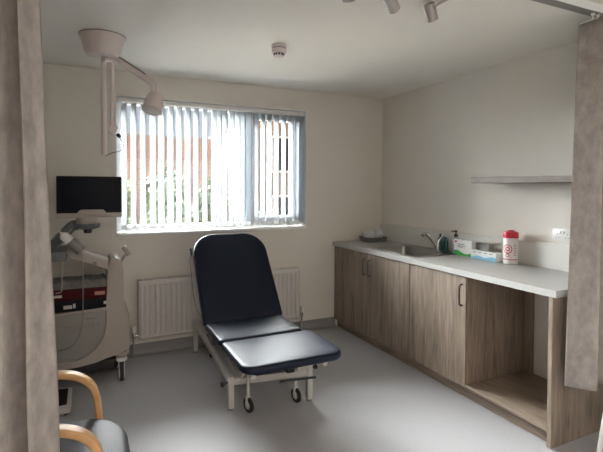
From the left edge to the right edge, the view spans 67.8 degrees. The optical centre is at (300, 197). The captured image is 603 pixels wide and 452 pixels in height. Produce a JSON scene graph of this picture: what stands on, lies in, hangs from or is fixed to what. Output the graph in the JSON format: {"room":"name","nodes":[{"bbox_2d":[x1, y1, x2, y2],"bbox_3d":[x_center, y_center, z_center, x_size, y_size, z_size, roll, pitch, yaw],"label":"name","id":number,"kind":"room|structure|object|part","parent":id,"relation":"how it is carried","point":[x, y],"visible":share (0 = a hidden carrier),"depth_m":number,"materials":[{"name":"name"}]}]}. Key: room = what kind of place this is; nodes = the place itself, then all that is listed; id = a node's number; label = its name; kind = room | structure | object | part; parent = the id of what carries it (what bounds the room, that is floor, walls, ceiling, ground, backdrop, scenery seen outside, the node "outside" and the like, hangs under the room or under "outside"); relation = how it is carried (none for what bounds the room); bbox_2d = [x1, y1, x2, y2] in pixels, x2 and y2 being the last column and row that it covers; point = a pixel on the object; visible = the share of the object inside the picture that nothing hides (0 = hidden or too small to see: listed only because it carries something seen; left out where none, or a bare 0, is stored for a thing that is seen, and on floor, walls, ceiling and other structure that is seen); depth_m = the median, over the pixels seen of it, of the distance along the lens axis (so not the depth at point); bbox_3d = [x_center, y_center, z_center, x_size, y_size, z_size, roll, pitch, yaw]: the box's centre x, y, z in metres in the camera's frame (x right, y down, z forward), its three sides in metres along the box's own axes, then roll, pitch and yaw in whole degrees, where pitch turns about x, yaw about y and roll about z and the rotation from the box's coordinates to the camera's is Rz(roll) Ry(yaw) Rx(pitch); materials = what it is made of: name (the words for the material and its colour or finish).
{"room":"medical examination room","nodes":[
{"label":"medical examination room","id":0,"kind":"room"},
{"bbox_2d":[43,63,382,344],"bbox_3d":[-1.017,0.143,4.239,4.410,2.450,0.300,0,1,-25],"label":"wall","id":1,"kind":"structure","parent":0,"point":[344,132],"depth_m":4.26,"materials":[{"name":"paint"}]},
{"bbox_2d":[116,95,306,235],"bbox_3d":[-0.782,-0.279,4.249,1.797,1.195,0.195,0,1,-25],"label":"window","id":2,"kind":"structure","parent":1,"relation":"in","point":[176,230],"depth_m":4.24,"materials":[{"name":"white plastic"}]},
{"bbox_2d":[117,97,304,229],"bbox_3d":[-0.769,-0.298,4.221,1.777,1.135,0.084,0,1,-25],"label":"vertical blind","id":3,"kind":"object","parent":2,"relation":"attached to","point":[240,124],"visible":0.99,"depth_m":4.22,"materials":[{"name":"white fabric"}]},
{"bbox_3d":[-0.758,0.260,4.241,1.693,0.008,0.075,0,1,-25],"label":"link chain","id":4,"kind":"part","parent":3,"relation":"part of","materials":[{"name":"white plastic"}]},
{"bbox_3d":[-0.770,0.307,4.231,1.797,0.025,0.125,0,1,-25],"label":"sill","id":5,"kind":"part","parent":2,"relation":"part of","materials":[{"name":"white plastic"}]},
{"bbox_3d":[-0.464,-0.283,4.396,0.024,0.180,0.039,0,1,-25],"label":"handle","id":6,"kind":"part","parent":2,"relation":"part of","materials":[{"name":"white plastic"}]},
{"bbox_3d":[-0.277,-0.296,4.547,0.527,1.070,0.072,0,1,-25],"label":"sash","id":7,"kind":"part","parent":2,"relation":"part of","materials":[{"name":"white plastic"}]},
{"bbox_2d":[132,267,303,358],"bbox_3d":[-0.711,1.036,4.183,1.628,0.670,0.105,0,1,-25],"label":"radiator","id":8,"kind":"object","parent":1,"relation":"attached to","point":[166,305],"visible":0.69,"depth_m":3.95,"materials":[{"name":"metal"}]},
{"bbox_3d":[-1.389,0.957,3.846,0.006,0.487,0.075,0,1,-25],"label":"panel","id":9,"kind":"part","parent":8,"relation":"part of","materials":[{"name":"metal"}]},
{"bbox_2d":[138,267,299,282],"bbox_3d":[-0.703,0.711,4.165,1.522,0.020,0.076,0,1,-25],"label":"grille","id":10,"kind":"object","parent":8,"relation":"attached to","point":[288,270],"depth_m":3.98,"materials":[{"name":"metal"}]},
{"bbox_3d":[-0.694,0.958,4.146,1.520,0.497,0.029,0,1,-25],"label":"panel","id":11,"kind":"part","parent":8,"relation":"part of","materials":[{"name":"metal"}]},
{"bbox_3d":[-0.023,0.948,4.497,0.006,0.487,0.075,0,1,-25],"label":"panel","id":12,"kind":"part","parent":8,"relation":"part of","materials":[{"name":"metal"}]},
{"bbox_2d":[127,317,335,357],"bbox_3d":[-1.215,1.322,3.988,3.522,0.102,0.035,0,1,-25],"label":"baseboard","id":13,"kind":"structure","parent":1,"relation":"attached to","point":[162,346],"depth_m":4.06,"materials":[{"name":"plastic"}]},
{"bbox_2d":[40,0,602,98],"bbox_3d":[0.400,-1.085,1.250,4.410,0.150,6.860,0,1,-25],"label":"ceiling","id":14,"kind":"structure","parent":0,"point":[359,48],"depth_m":2.92,"materials":[{"name":"paint"}]},
{"bbox_2d":[0,0,59,451],"bbox_3d":[-1.191,0.039,1.097,1.054,2.037,0.100,0,1,-25],"label":"privacy curtain","id":15,"kind":"object","parent":14,"relation":"hanging from","point":[29,400],"visible":1,"depth_m":1.29,"materials":[{"name":"fabric"}]},
{"bbox_2d":[78,29,163,155],"bbox_3d":[-1.187,-0.663,2.986,0.522,0.784,0.288,0,1,-25],"label":"lamp","id":16,"kind":"object","parent":14,"relation":"attached to","point":[104,45],"visible":1,"depth_m":2.91,"materials":[{"name":"metal"}]},
{"bbox_3d":[-1.252,-0.692,2.977,0.030,0.455,0.024,0,1,-25],"label":"hanging arm","id":17,"kind":"part","parent":16,"relation":"part of","materials":[{"name":"metal"}]},
{"bbox_3d":[-1.125,-0.860,3.000,0.254,0.178,0.032,0,1,-21],"label":"spring arm","id":18,"kind":"part","parent":16,"relation":"part of","materials":[{"name":"metal"}]},
{"bbox_2d":[271,43,285,57],"bbox_3d":[-0.149,-1.012,3.096,0.104,0.083,0.104,0,1,-25],"label":"smoke detector","id":19,"kind":"object","parent":14,"relation":"attached to","point":[278,49],"visible":1,"depth_m":3.06,"materials":[{"name":"plastic"}]},
{"bbox_2d":[342,0,447,22],"bbox_3d":[0.484,-0.973,2.156,0.700,0.114,0.278,0,1,-25],"label":"spotlight","id":20,"kind":"object","parent":14,"relation":"attached to","point":[393,6],"visible":1,"depth_m":2.30,"materials":[{"name":"metal"}]},
{"bbox_3d":[0.719,-0.994,2.251,0.018,0.033,0.205,0,1,-25],"label":"stem","id":21,"kind":"part","parent":20,"relation":"part of","materials":[{"name":"metal"}]},
{"bbox_2d":[532,0,602,17],"bbox_3d":[0.164,-1.004,1.746,4.110,0.035,0.065,0,1,-25],"label":"rail","id":22,"kind":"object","parent":14,"relation":"attached to","point":[562,5],"depth_m":2.35,"materials":[{"name":"grey metal"}]},
{"bbox_2d":[564,13,602,390],"bbox_3d":[1.724,0.017,2.521,0.558,2.032,0.145,0,1,-25],"label":"privacy curtain","id":23,"kind":"object","parent":22,"relation":"hanging from","point":[584,328],"visible":1,"depth_m":2.44,"materials":[{"name":"fabric"}]},
{"bbox_2d":[58,326,599,451],"bbox_3d":[0.389,1.515,1.308,4.410,0.150,6.860,0,1,-25],"label":"floor","id":24,"kind":"structure","parent":0,"point":[367,399],"depth_m":2.95,"materials":[{"name":"plastic"}]},
{"bbox_2d":[58,387,71,414],"bbox_3d":[-1.679,1.367,2.961,0.300,0.054,0.330,0,1,-25],"label":"weighing scale","id":25,"kind":"object","parent":24,"relation":"on","point":[65,394],"visible":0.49,"depth_m":2.97,"materials":[{"name":"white plastic"}]},
{"bbox_2d":[51,176,130,380],"bbox_3d":[-1.714,0.615,3.279,0.880,1.543,0.546,0,1,-25],"label":"machine","id":26,"kind":"object","parent":24,"relation":"on","point":[90,340],"visible":0.73,"depth_m":3.27,"materials":[{"name":"plastic"}]},
{"bbox_3d":[-1.763,0.297,3.267,0.263,0.265,0.070,0,1,-25],"label":"monitor arm","id":27,"kind":"part","parent":26,"relation":"part of","materials":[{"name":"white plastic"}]},
{"bbox_2d":[59,231,72,244],"bbox_3d":[-1.602,0.275,3.066,0.093,0.096,0.062,0,1,-25],"label":"bottle","id":28,"kind":"object","parent":26,"relation":"in","point":[65,237],"visible":0.93,"depth_m":3.04,"materials":[{"name":"white plastic"}]},
{"bbox_2d":[54,297,106,312],"bbox_3d":[-1.775,0.779,3.309,0.634,0.080,0.254,0,1,-25],"label":"box","id":29,"kind":"object","parent":26,"relation":"on","point":[73,305],"visible":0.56,"depth_m":3.25,"materials":[{"name":"plastic"}]},
{"bbox_2d":[53,286,106,301],"bbox_3d":[-1.773,0.698,3.304,0.634,0.080,0.252,0,1,-25],"label":"box","id":30,"kind":"object","parent":29,"relation":"on","point":[94,292],"visible":0.47,"depth_m":3.25,"materials":[{"name":"paper"}]},
{"bbox_2d":[53,273,106,290],"bbox_3d":[-1.771,0.624,3.295,0.630,0.066,0.220,0,1,-25],"label":"cover","id":31,"kind":"object","parent":30,"relation":"on","point":[70,282],"visible":0.59,"depth_m":3.29,"materials":[{"name":"grey paper"}]},
{"bbox_3d":[-1.554,0.243,3.276,0.060,0.028,0.060,0,1,-25],"label":"swivel knob","id":32,"kind":"part","parent":26,"relation":"part of","materials":[{"name":"black plastic"}]},
{"bbox_3d":[-1.562,0.442,3.289,0.275,0.180,0.140,0,1,-25],"label":"console arm","id":33,"kind":"part","parent":26,"relation":"part of","materials":[{"name":"plastic"}]},
{"bbox_2d":[56,176,121,213],"bbox_3d":[-1.552,-0.005,3.305,0.432,0.303,0.100,0,1,-25],"label":"monitor","id":34,"kind":"object","parent":26,"relation":"on","point":[74,194],"depth_m":3.25,"materials":[{"name":"black plastic"}]},
{"bbox_3d":[-1.513,0.106,3.245,0.210,0.040,0.030,0,1,-25],"label":"bezel handle","id":35,"kind":"part","parent":26,"relation":"part of","materials":[{"name":"plastic"}]},
{"bbox_3d":[-1.334,0.434,3.380,0.109,0.155,0.060,1,1,15],"label":"handle","id":36,"kind":"part","parent":26,"relation":"part of","materials":[{"name":"plastic"}]},
{"bbox_2d":[57,370,129,451],"bbox_3d":[-1.052,0.965,1.683,0.767,0.924,0.552,0,1,-25],"label":"armchair","id":37,"kind":"object","parent":24,"relation":"on","point":[98,434],"visible":0.71,"depth_m":1.82,"materials":[{"name":"brown wood"}]},
{"bbox_3d":[-1.153,1.087,1.915,0.605,0.667,0.052,0,1,-25],"label":"arm","id":38,"kind":"part","parent":37,"relation":"part of","materials":[{"name":"brown wood"}]},
{"bbox_3d":[-0.938,1.098,1.463,0.605,0.667,0.052,0,1,-25],"label":"arm","id":39,"kind":"part","parent":37,"relation":"part of","materials":[{"name":"brown wood"}]},
{"bbox_3d":[-0.992,1.012,1.713,0.632,0.103,0.444,0,1,-25],"label":"seat","id":40,"kind":"part","parent":37,"relation":"part of","materials":[{"name":"grey plastic"}]},
{"bbox_2d":[188,233,340,412],"bbox_3d":[-0.384,0.859,3.351,0.718,1.064,1.663,0,1,-25],"label":"couch","id":41,"kind":"object","parent":24,"relation":"on","point":[241,310],"visible":1,"depth_m":3.36,"materials":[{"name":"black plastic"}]},
{"bbox_3d":[-0.934,1.223,3.986,0.038,0.278,0.038,0,1,-25],"label":"leg","id":42,"kind":"part","parent":41,"relation":"part of","materials":[{"name":"metal"}]},
{"bbox_3d":[-0.695,1.160,3.466,0.047,0.115,1.125,0,1,-25],"label":"rail","id":43,"kind":"part","parent":41,"relation":"part of","materials":[{"name":"metal"}]},
{"bbox_3d":[-0.500,1.223,2.938,0.053,0.035,0.036,0,1,-25],"label":"knob","id":44,"kind":"part","parent":41,"relation":"part of","materials":[{"name":"black plastic"}]},
{"bbox_3d":[-0.460,1.282,2.959,0.038,0.210,0.038,0,1,-25],"label":"leg","id":45,"kind":"part","parent":41,"relation":"part of","materials":[{"name":"metal"}]},
{"bbox_3d":[-0.498,1.094,3.129,0.022,0.170,0.431,0,1,-25],"label":"lifting arm","id":46,"kind":"part","parent":41,"relation":"part of","materials":[{"name":"metal"}]},
{"bbox_2d":[193,233,281,325],"bbox_3d":[-0.538,0.642,3.701,0.640,0.649,0.523,0,1,-25],"label":"backrest cushion","id":47,"kind":"object","parent":41,"relation":"on","point":[235,280],"depth_m":3.64,"materials":[{"name":"black leather"}]},
{"bbox_3d":[-0.371,1.093,2.861,0.022,0.182,0.290,0,1,-25],"label":"lifting arm","id":48,"kind":"part","parent":41,"relation":"part of","materials":[{"name":"metal"}]},
{"bbox_2d":[205,315,301,346],"bbox_3d":[-0.346,0.956,3.266,0.610,0.058,0.420,0,1,-25],"label":"seat cushion","id":49,"kind":"object","parent":41,"relation":"on","point":[241,327],"depth_m":3.22,"materials":[{"name":"black leather"}]},
{"bbox_3d":[-0.200,1.207,3.026,0.538,0.054,0.030,0,1,-15],"label":"cross rail","id":50,"kind":"part","parent":41,"relation":"part of","materials":[{"name":"metal"}]},
{"bbox_2d":[222,330,340,374],"bbox_3d":[-0.118,0.966,2.843,0.658,0.058,0.490,0,1,-25],"label":"cushion","id":51,"kind":"object","parent":41,"relation":"on","point":[279,352],"depth_m":2.74,"materials":[{"name":"black leather"}]},
{"bbox_3d":[-0.255,1.012,3.094,0.500,0.040,0.920,0,1,-25],"label":"frame","id":52,"kind":"part","parent":41,"relation":"part of","materials":[{"name":"metal"}]},
{"bbox_3d":[0.059,1.270,3.095,0.038,0.233,0.038,0,1,-25],"label":"leg","id":53,"kind":"part","parent":41,"relation":"part of","materials":[{"name":"metal"}]},
{"bbox_2d":[334,246,409,357],"bbox_3d":[0.874,0.903,4.308,0.636,0.772,1.227,0,1,-25],"label":"base cabinet","id":54,"kind":"object","parent":24,"relation":"on","point":[372,292],"visible":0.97,"depth_m":4.07,"materials":[{"name":"brown wood"}]},
{"bbox_3d":[0.496,0.898,4.458,0.017,0.767,0.615,0,1,-25],"label":"door","id":55,"kind":"part","parent":54,"relation":"part of","materials":[{"name":"brown wood"}]},
{"bbox_3d":[0.759,0.912,3.906,0.017,0.767,0.595,0,1,-25],"label":"door","id":56,"kind":"part","parent":54,"relation":"part of","materials":[{"name":"brown wood"}]},
{"bbox_2d":[333,240,567,297],"bbox_3d":[1.155,0.507,3.734,0.623,0.040,2.493,0,1,-25],"label":"countertop","id":57,"kind":"structure","parent":54,"relation":"on","point":[552,283],"depth_m":3.15,"materials":[{"name":"laminate"}]},
{"bbox_2d":[359,236,386,242],"bbox_3d":[0.767,0.435,4.731,0.250,0.051,0.210,0,1,-25],"label":"tray","id":58,"kind":"object","parent":57,"relation":"on","point":[384,238],"visible":0.82,"depth_m":4.65,"materials":[{"name":"grey plastic"}]},
{"bbox_2d":[363,229,373,237],"bbox_3d":[0.715,0.392,4.710,0.103,0.122,0.157,0,1,-25],"label":"tissue","id":59,"kind":"object","parent":58,"relation":"on","point":[368,234],"visible":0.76,"depth_m":4.67,"materials":[{"name":"white paper"}]},
{"bbox_2d":[373,228,382,237],"bbox_3d":[0.819,0.388,4.752,0.091,0.128,0.154,0,1,-13],"label":"tissue","id":60,"kind":"object","parent":58,"relation":"on","point":[377,232],"visible":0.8,"depth_m":4.72,"materials":[{"name":"white paper"}]},
{"bbox_2d":[371,245,454,256],"bbox_3d":[1.022,0.547,4.046,0.520,0.148,0.660,0,1,-25],"label":"sink","id":61,"kind":"object","parent":57,"relation":"in","point":[407,250],"visible":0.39,"depth_m":4.18,"materials":[{"name":"metal"}]},
{"bbox_2d":[438,234,442,249],"bbox_3d":[1.278,0.400,4.093,0.038,0.146,0.038,0,1,-25],"label":"bottle","id":62,"kind":"object","parent":61,"relation":"on","point":[440,235],"visible":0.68,"depth_m":4.08,"materials":[{"name":"teal plastic"}]},
{"bbox_2d":[444,237,447,250],"bbox_3d":[1.308,0.414,4.031,0.038,0.121,0.038,0,1,-25],"label":"bottle","id":63,"kind":"object","parent":61,"relation":"on","point":[445,240],"visible":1,"depth_m":4.02,"materials":[{"name":"teal plastic"}]},
{"bbox_2d":[451,230,458,252],"bbox_3d":[1.353,0.383,3.903,0.066,0.200,0.066,1,2,35],"label":"soap dispenser","id":64,"kind":"object","parent":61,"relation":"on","point":[455,231],"visible":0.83,"depth_m":3.89,"materials":[{"name":"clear plastic"}]},
{"bbox_2d":[452,237,458,252],"bbox_3d":[1.352,0.405,3.904,0.066,0.155,0.066,0,1,-25],"label":"bottle","id":65,"kind":"object","parent":64,"relation":"attached to","point":[454,237],"depth_m":3.89,"materials":[{"name":"white plastic"}]},
{"bbox_2d":[421,232,444,249],"bbox_3d":[1.207,0.394,4.079,0.212,0.159,0.064,1,1,27],"label":"tap","id":66,"kind":"object","parent":57,"relation":"on","point":[436,244],"visible":1,"depth_m":4.07,"materials":[{"name":"silver metal"}]},
{"bbox_3d":[1.183,0.387,4.095,0.158,0.146,0.060,1,1,21],"label":"spout","id":67,"kind":"part","parent":66,"relation":"part of","materials":[{"name":"silver metal"}]},
{"bbox_2d":[454,238,486,256],"bbox_3d":[1.417,0.416,3.716,0.078,0.143,0.310,0,1,-25],"label":"glove box","id":68,"kind":"object","parent":57,"relation":"on","point":[462,247],"visible":0.95,"depth_m":3.73,"materials":[{"name":"white cardboard"}]},
{"bbox_2d":[476,242,492,250],"bbox_3d":[1.491,0.429,3.636,0.052,0.121,0.130,0,1,-25],"label":"box","id":69,"kind":"object","parent":57,"relation":"on","point":[479,245],"visible":0.59,"depth_m":3.61,"materials":[{"name":"white cardboard"}]},
{"bbox_2d":[471,249,501,261],"bbox_3d":[1.465,0.456,3.546,0.064,0.070,0.250,0,1,-25],"label":"tissue box","id":70,"kind":"object","parent":57,"relation":"on","point":[491,256],"visible":1,"depth_m":3.51,"materials":[{"name":"white cardboard"}]},
{"bbox_2d":[503,230,518,264],"bbox_3d":[1.576,0.368,3.364,0.110,0.254,0.110,0,1,-25],"label":"tub","id":71,"kind":"object","parent":57,"relation":"on","point":[510,237],"visible":1,"depth_m":3.32,"materials":[{"name":"plastic"}]},
{"bbox_2d":[503,244,516,259],"bbox_3d":[1.562,0.404,3.350,0.066,0.115,0.087,0,1,-25],"label":"print","id":72,"kind":"object","parent":71,"relation":"attached to","point":[509,250],"depth_m":3.32},
{"bbox_3d":[1.576,0.275,3.362,0.110,0.050,0.110,0,1,-25],"label":"lid","id":73,"kind":"part","parent":71,"relation":"part of","materials":[{"name":"red plastic"}]},
{"bbox_2d":[337,320,546,440],"bbox_3d":[0.924,1.347,3.672,0.016,0.085,2.437,0,1,-25],"label":"plinth","id":74,"kind":"object","parent":24,"relation":"on","point":[507,415],"visible":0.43,"depth_m":3.24,"materials":[{"name":"brown wood"}]},
{"bbox_2d":[409,264,523,387],"bbox_3d":[1.267,0.923,3.483,0.636,0.772,0.597,0,1,-25],"label":"base cabinet","id":75,"kind":"object","parent":24,"relation":"on","point":[465,330],"visible":0.98,"depth_m":3.25,"materials":[{"name":"brown wood"}]},
{"bbox_3d":[1.018,0.925,3.364,0.017,0.767,0.591,0,1,-25],"label":"door","id":76,"kind":"part","parent":75,"relation":"part of","materials":[{"name":"brown wood"}]},
{"bbox_3d":[1.111,0.675,3.111,0.038,0.157,0.011,0,1,-25],"label":"handle","id":77,"kind":"part","parent":75,"relation":"part of","materials":[{"name":"metal"}]},
{"bbox_3d":[1.415,0.929,3.232,0.585,0.772,0.018,0,1,-25],"label":"panel","id":78,"kind":"part","parent":75,"relation":"part of","materials":[{"name":"brown wood"}]},
{"bbox_2d":[465,291,602,448],"bbox_3d":[1.546,0.979,2.932,0.607,0.858,0.635,0,1,-25],"label":"open shelf unit","id":79,"kind":"object","parent":24,"relation":"on","point":[567,414],"visible":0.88,"depth_m":2.66,"materials":[{"name":"brown wood"}]},
{"bbox_3d":[1.541,1.311,2.952,0.603,0.022,0.609,0,1,-25],"label":"shelf","id":80,"kind":"part","parent":79,"relation":"part of","materials":[{"name":"brown wood"}]},
{"bbox_3d":[1.677,0.986,2.657,0.607,0.858,0.025,0,1,-25],"label":"panel","id":81,"kind":"part","parent":79,"relation":"part of","materials":[{"name":"brown wood"}]},
{"bbox_2d":[596,415,602,451],"bbox_3d":[1.870,1.219,2.273,0.468,0.410,0.516,0,1,-25],"label":"trolley","id":82,"kind":"object","parent":24,"relation":"on","point":[600,440],"visible":1,"depth_m":2.38,"materials":[{"name":"white metal"}]},
{"bbox_2d":[382,41,577,378],"bbox_3d":[2.349,0.204,2.128,0.150,2.450,6.410,0,1,-25],"label":"wall","id":83,"kind":"structure","parent":0,"point":[513,118],"depth_m":3.64,"materials":[{"name":"paint"}]},
{"bbox_2d":[380,223,568,271],"bbox_3d":[1.428,0.395,3.861,0.020,0.177,2.493,0,1,-25],"label":"backsplash","id":84,"kind":"structure","parent":83,"relation":"attached to","point":[538,254],"depth_m":3.55,"materials":[{"name":"laminate"}]},
{"bbox_2d":[471,175,571,182],"bbox_3d":[1.635,-0.126,3.131,0.268,0.043,0.890,0,1,-25],"label":"floating shelf","id":85,"kind":"object","parent":83,"relation":"attached to","point":[559,178],"visible":0.71,"depth_m":3.04,"materials":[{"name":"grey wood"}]},
{"bbox_2d":[552,229,569,242],"bbox_3d":[1.803,0.261,3.083,0.014,0.086,0.146,0,1,-25],"label":"wall socket","id":86,"kind":"object","parent":83,"relation":"attached to","point":[561,235],"visible":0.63,"depth_m":3.09,"materials":[{"name":"white plastic"}]},
{"bbox_2d":[556,0,602,12],"bbox_3d":[0.179,-1.000,1.714,4.110,0.042,0.008,0,1,-25],"label":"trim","id":87,"kind":"structure","parent":83,"relation":"attached to","point":[586,4],"depth_m":2.33,"materials":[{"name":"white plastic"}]},
{"label":"outside","id":88,"kind":"structure","parent":0,"visible":0},
{"bbox_3d":[-7.102,1.015,32.347,75.000,0.200,55.550,0,1,-25],"label":"ground","id":89,"kind":"structure","parent":88,"visible":0},
{"bbox_2d":[127,178,130,231],"bbox_3d":[-3.407,0.389,7.915,1.036,2.429,1.042,1,1,17],"label":"bush","id":90,"kind":"object","parent":89,"relation":"on","point":[128,179],"visible":0.04,"depth_m":7.90,"materials":[{"name":"green plant"}]},
{"bbox_2d":[139,166,193,230],"bbox_3d":[-2.404,0.485,8.160,1.052,2.184,1.201,0,1,-25],"label":"bush","id":91,"kind":"object","parent":89,"relation":"on","point":[166,167],"visible":0.13,"depth_m":7.93,"materials":[{"name":"green plant"}]},
{"bbox_2d":[127,134,210,224],"bbox_3d":[-6.221,-0.386,16.417,5.200,3.320,5.200,0,1,-25],"label":"house","id":92,"kind":"structure","parent":89,"relation":"on","point":[128,135],"depth_m":14.41,"materials":[{"name":"brick"}]},
{"bbox_3d":[-4.491,-0.074,14.418,0.960,1.060,0.030,0,1,-25],"label":"pane","id":93,"kind":"part","parent":92,"relation":"part of","materials":[{"name":"glass"}]},
{"bbox_2d":[191,176,228,228],"bbox_3d":[-1.737,0.547,8.946,1.039,1.968,1.129,0,1,-25],"label":"bush","id":94,"kind":"object","parent":89,"relation":"on","point":[209,181],"visible":0.12,"depth_m":8.72,"materials":[{"name":"green plant"}]},
{"bbox_2d":[208,121,288,226],"bbox_3d":[-0.959,-0.472,16.125,3.850,3.550,6.250,0,1,-25],"label":"house","id":95,"kind":"structure","parent":89,"relation":"on","point":[280,123],"depth_m":12.90,"materials":[{"name":"brick"}]},
{"bbox_3d":[-0.643,0.451,12.930,0.340,0.930,0.030,0,1,-25],"label":"pane","id":96,"kind":"part","parent":95,"relation":"part of","materials":[{"name":"glass"}]},
{"bbox_3d":[-0.636,-1.249,12.892,0.340,0.930,0.030,0,1,-25],"label":"pane","id":97,"kind":"part","parent":95,"relation":"part of","materials":[{"name":"glass"}]},
{"bbox_3d":[-0.291,0.448,13.098,0.340,0.930,0.030,0,1,-25],"label":"pane","id":98,"kind":"part","parent":95,"relation":"part of","materials":[{"name":"black glass"}]},
{"bbox_3d":[-0.284,-1.251,13.060,0.340,0.930,0.030,0,1,-25],"label":"pane","id":99,"kind":"part","parent":95,"relation":"part of","materials":[{"name":"black glass"}]}
]}

